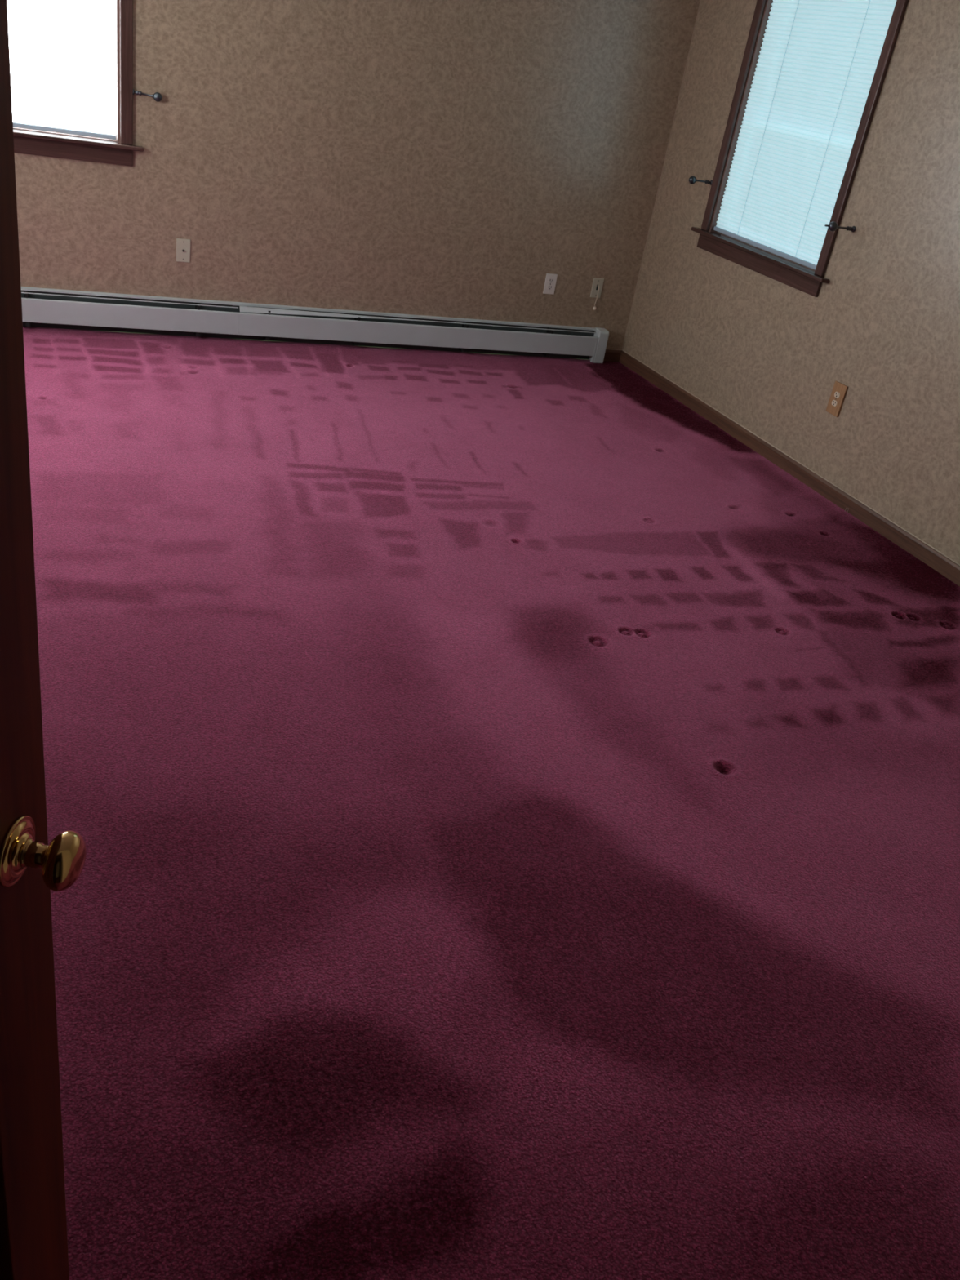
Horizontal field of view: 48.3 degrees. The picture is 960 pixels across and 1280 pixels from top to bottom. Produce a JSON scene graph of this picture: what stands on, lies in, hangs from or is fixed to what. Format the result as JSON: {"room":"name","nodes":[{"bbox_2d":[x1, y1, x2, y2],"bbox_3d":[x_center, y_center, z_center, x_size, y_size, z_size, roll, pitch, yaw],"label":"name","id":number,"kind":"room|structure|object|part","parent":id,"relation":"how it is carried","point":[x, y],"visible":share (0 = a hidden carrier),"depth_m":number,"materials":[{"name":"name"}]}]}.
{"room":"empty bedroom","nodes":[
{"label":"empty bedroom","id":0,"kind":"room"},
{"bbox_2d":[14,0,701,349],"bbox_3d":[-1.066,-2.724,5.303,4.880,2.440,0.140,-3,32,-23],"label":"wall","id":1,"kind":"structure","parent":0,"point":[426,157],"depth_m":5.58,"materials":[{"name":"paper"}]},
{"bbox_2d":[13,0,143,166],"bbox_3d":[-2.099,-2.887,4.702,1.178,1.355,0.210,-3,32,-23],"label":"window","id":2,"kind":"structure","parent":1,"relation":"in","point":[27,141],"depth_m":5.03,"materials":[{"name":"brown wood"}]},
{"bbox_2d":[6,0,115,139],"bbox_3d":[-2.086,-2.887,4.670,0.934,1.179,0.034,-3,32,-23],"label":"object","id":3,"kind":"structure","parent":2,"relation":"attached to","point":[62,52],"depth_m":4.91,"materials":[{"name":"fabric"}]},
{"bbox_3d":[-2.177,-2.389,4.950,0.934,0.020,0.024,-3,32,-23],"label":"rail","id":4,"kind":"part","parent":3,"relation":"part of","materials":[{"name":"white plastic"}]},
{"bbox_3d":[-1.836,-2.893,4.772,0.002,1.129,0.002,10,29,0],"label":"lift cord","id":5,"kind":"part","parent":3,"relation":"part of","materials":[{"name":"white"}]},
{"bbox_3d":[-2.157,-2.651,4.869,0.946,0.572,0.030,-3,32,-23],"label":"sash","id":6,"kind":"part","parent":2,"relation":"part of","materials":[{"name":"white plastic"}]},
{"bbox_3d":[-2.172,-2.348,4.945,1.178,0.019,0.095,-3,32,-23],"label":"sill","id":7,"kind":"part","parent":2,"relation":"part of","materials":[{"name":"wood"}]},
{"bbox_3d":[-1.601,-2.896,4.842,0.056,1.205,0.020,-3,32,-23],"label":"casing","id":8,"kind":"part","parent":2,"relation":"part of","materials":[{"name":"brown wood"}]},
{"bbox_2d":[133,88,162,102],"bbox_3d":[-1.571,-2.573,5.055,0.133,0.041,0.041,3,30,-13],"label":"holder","id":9,"kind":"object","parent":1,"relation":"attached to","point":[157,97],"visible":1,"depth_m":5.05,"materials":[{"name":"grey metal"}]},
{"bbox_3d":[-1.584,-2.575,5.047,0.090,0.019,0.019,4,30,-18],"label":"stem","id":10,"kind":"part","parent":9,"relation":"part of","materials":[{"name":"grey metal"}]},
{"bbox_2d":[176,238,191,262],"bbox_3d":[-1.517,-1.991,5.471,0.070,0.114,0.015,-3,32,-23],"label":"cable plate","id":11,"kind":"object","parent":1,"relation":"attached to","point":[183,246],"visible":1,"depth_m":5.47,"materials":[{"name":"beige plastic"}]},
{"bbox_2d":[21,286,608,363],"bbox_3d":[-1.271,-1.702,5.734,4.425,0.200,0.074,-3,32,-23],"label":"baseboard heater","id":12,"kind":"object","parent":1,"relation":"attached to","point":[48,308],"visible":0.98,"depth_m":5.83,"materials":[{"name":"grey metal"}]},
{"bbox_3d":[-2.292,-1.631,5.277,2.185,0.117,0.014,-3,32,-23],"label":"panel","id":13,"kind":"part","parent":12,"relation":"part of","materials":[{"name":"white metal"}]},
{"bbox_3d":[-0.287,-1.741,6.126,2.176,0.117,0.016,-3,32,-23],"label":"panel","id":14,"kind":"part","parent":12,"relation":"part of","materials":[{"name":"white metal"}]},
{"bbox_2d":[542,273,557,294],"bbox_3d":[0.414,-2.095,6.295,0.072,0.116,0.008,-3,32,-23],"label":"wall outlet","id":15,"kind":"object","parent":1,"relation":"attached to","point":[551,279],"visible":1,"depth_m":6.29,"materials":[{"name":"white plastic"}]},
{"bbox_2d":[546,284,552,289],"bbox_3d":[0.412,-2.077,6.303,0.034,0.025,0.003,-3,32,-23],"label":"receptacle","id":16,"kind":"object","parent":15,"relation":"attached to","point":[548,286],"depth_m":6.30,"materials":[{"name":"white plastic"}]},
{"bbox_2d":[548,278,554,283],"bbox_3d":[0.418,-2.111,6.285,0.034,0.025,0.003,-3,32,-23],"label":"receptacle","id":17,"kind":"object","parent":15,"relation":"attached to","point":[550,280],"depth_m":6.28,"materials":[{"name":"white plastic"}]},
{"bbox_2d":[590,277,604,297],"bbox_3d":[0.703,-2.112,6.418,0.070,0.114,0.007,-3,32,-23],"label":"cable plate","id":18,"kind":"object","parent":1,"relation":"attached to","point":[599,282],"visible":1,"depth_m":6.41,"materials":[{"name":"beige plastic"}]},
{"bbox_2d":[592,284,599,310],"bbox_3d":[0.703,-2.057,6.435,0.022,0.145,0.022,11,29,0],"label":"cable","id":19,"kind":"object","parent":18,"relation":"hanging from","point":[594,308],"visible":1,"depth_m":6.45,"materials":[{"name":"beige plastic"}]},
{"bbox_2d":[603,348,622,361],"bbox_3d":[0.816,-1.778,6.683,0.151,0.078,0.013,-3,32,-23],"label":"baseboard","id":20,"kind":"structure","parent":1,"relation":"attached to","point":[611,355],"depth_m":6.68,"materials":[{"name":"brown wood"}]},
{"bbox_2d":[622,0,701,349],"bbox_3d":[1.078,-2.836,6.125,0.004,2.366,0.001,-3,32,-23],"label":"trim","id":21,"kind":"structure","parent":1,"relation":"attached to","point":[700,0],"depth_m":6.19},
{"bbox_2d":[22,326,959,1279],"bbox_3d":[-0.176,-0.141,3.541,4.600,0.020,5.880,-3,32,-23],"label":"floor","id":22,"kind":"structure","parent":0,"point":[515,808],"depth_m":2.56,"materials":[{"name":"carpet"}]},
{"bbox_2d":[622,0,959,564],"bbox_3d":[2.197,-1.315,3.871,0.140,2.440,5.880,-3,32,-23],"label":"wall","id":23,"kind":"structure","parent":0,"point":[768,354],"depth_m":4.86,"materials":[{"name":"paint"}]},
{"bbox_2d":[688,175,712,185],"bbox_3d":[1.184,-2.465,5.746,0.142,0.041,0.041,-3,32,-23],"label":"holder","id":24,"kind":"object","parent":23,"relation":"attached to","point":[692,180],"visible":1,"depth_m":5.72,"materials":[{"name":"grey metal"}]},
{"bbox_3d":[1.198,-2.466,5.752,0.100,0.019,0.019,-3,32,-23],"label":"stem","id":25,"kind":"part","parent":24,"relation":"part of","materials":[{"name":"grey metal"}]},
{"bbox_2d":[619,349,959,586],"bbox_3d":[1.913,-0.328,4.471,0.013,0.078,5.740,-3,32,-23],"label":"baseboard","id":26,"kind":"structure","parent":23,"relation":"attached to","point":[929,555],"depth_m":5.17,"materials":[{"name":"brown wood"}]},
{"bbox_2d":[691,0,908,297],"bbox_3d":[1.562,-2.481,5.177,0.210,1.355,1.178,-3,32,-23],"label":"window","id":27,"kind":"structure","parent":23,"relation":"in","point":[807,280],"depth_m":5.34,"materials":[{"name":"brown wood"}]},
{"bbox_3d":[1.321,-2.754,5.544,0.020,1.205,0.056,-3,32,-23],"label":"casing","id":28,"kind":"part","parent":27,"relation":"part of","materials":[{"name":"brown wood"}]},
{"bbox_3d":[1.415,-1.968,5.442,0.095,0.019,1.178,-3,32,-23],"label":"sill","id":29,"kind":"part","parent":27,"relation":"part of","materials":[{"name":"brown wood"}]},
{"bbox_2d":[713,0,896,269],"bbox_3d":[1.538,-2.495,5.156,0.034,1.179,0.934,-3,32,-23],"label":"cellular shade","id":30,"kind":"object","parent":27,"relation":"attached to","point":[818,60],"visible":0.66,"depth_m":5.14,"materials":[{"name":"fabric"}]},
{"bbox_3d":[1.445,-1.996,5.437,0.024,0.020,0.934,-3,32,-23],"label":"rail","id":31,"kind":"part","parent":30,"relation":"part of","materials":[{"name":"white plastic"}]},
{"bbox_3d":[1.443,-2.615,5.348,0.002,1.129,0.002,-5,33,-26],"label":"lift cord","id":32,"kind":"part","parent":30,"relation":"part of","materials":[{"name":"white fabric"}]},
{"bbox_3d":[1.628,-2.353,4.945,0.002,1.129,0.002,-5,33,-26],"label":"lift cord","id":33,"kind":"part","parent":30,"relation":"part of","materials":[{"name":"white fabric"}]},
{"bbox_3d":[1.690,-2.233,4.740,0.020,1.205,0.056,-3,32,-23],"label":"casing","id":34,"kind":"part","parent":27,"relation":"part of","materials":[{"name":"brown wood"}]},
{"bbox_2d":[826,381,848,417],"bbox_3d":[1.657,-1.120,4.971,0.013,0.146,0.086,-3,32,-23],"label":"wall outlet","id":35,"kind":"object","parent":23,"relation":"attached to","point":[839,390],"visible":1,"depth_m":4.96,"materials":[{"name":"brown wood"}]},
{"bbox_2d":[831,400,837,406],"bbox_3d":[1.650,-1.103,4.978,0.003,0.025,0.034,-3,32,-23],"label":"receptacle","id":36,"kind":"object","parent":35,"relation":"attached to","point":[834,402],"depth_m":4.98,"materials":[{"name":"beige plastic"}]},
{"bbox_2d":[834,391,839,398],"bbox_3d":[1.656,-1.136,4.959,0.003,0.025,0.034,-3,32,-23],"label":"receptacle","id":37,"kind":"object","parent":35,"relation":"attached to","point":[837,394],"depth_m":4.96,"materials":[{"name":"beige plastic"}]},
{"bbox_2d":[824,222,855,231],"bbox_3d":[1.611,-1.849,4.793,0.162,0.041,0.041,-3,32,-23],"label":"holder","id":38,"kind":"object","parent":23,"relation":"attached to","point":[833,226],"visible":1,"depth_m":4.78,"materials":[{"name":"grey metal"}]},
{"bbox_3d":[1.636,-1.851,4.804,0.096,0.019,0.019,-3,32,-23],"label":"stem","id":39,"kind":"part","parent":38,"relation":"part of","materials":[{"name":"grey metal"}]},
{"bbox_3d":[1.050,0.262,0.700,4.600,2.440,0.140,-3,32,-23],"label":"wall","id":40,"kind":"structure","parent":0,"visible":0},
{"bbox_2d":[0,0,86,1279],"bbox_3d":[-0.447,0.288,0.564,0.145,2.030,0.761,13,29,5],"label":"door","id":41,"kind":"structure","parent":40,"relation":"in","point":[33,1238],"depth_m":0.86,"materials":[{"name":"brown wood"}]},
{"bbox_3d":[-0.334,0.177,0.858,0.029,0.049,0.049,11,29,1],"label":"knob","id":42,"kind":"part","parent":41,"relation":"part of","materials":[{"name":"gold metal"}]},
{"label":"outside","id":43,"kind":"structure","parent":0,"visible":0},
{"bbox_2d":[102,330,589,359],"bbox_3d":[0.778,-1.196,7.052,40.000,0.100,40.000,-3,32,-23],"label":"ground","id":44,"kind":"structure","parent":43,"point":[102,331],"depth_m":8.05,"materials":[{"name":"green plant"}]}
]}

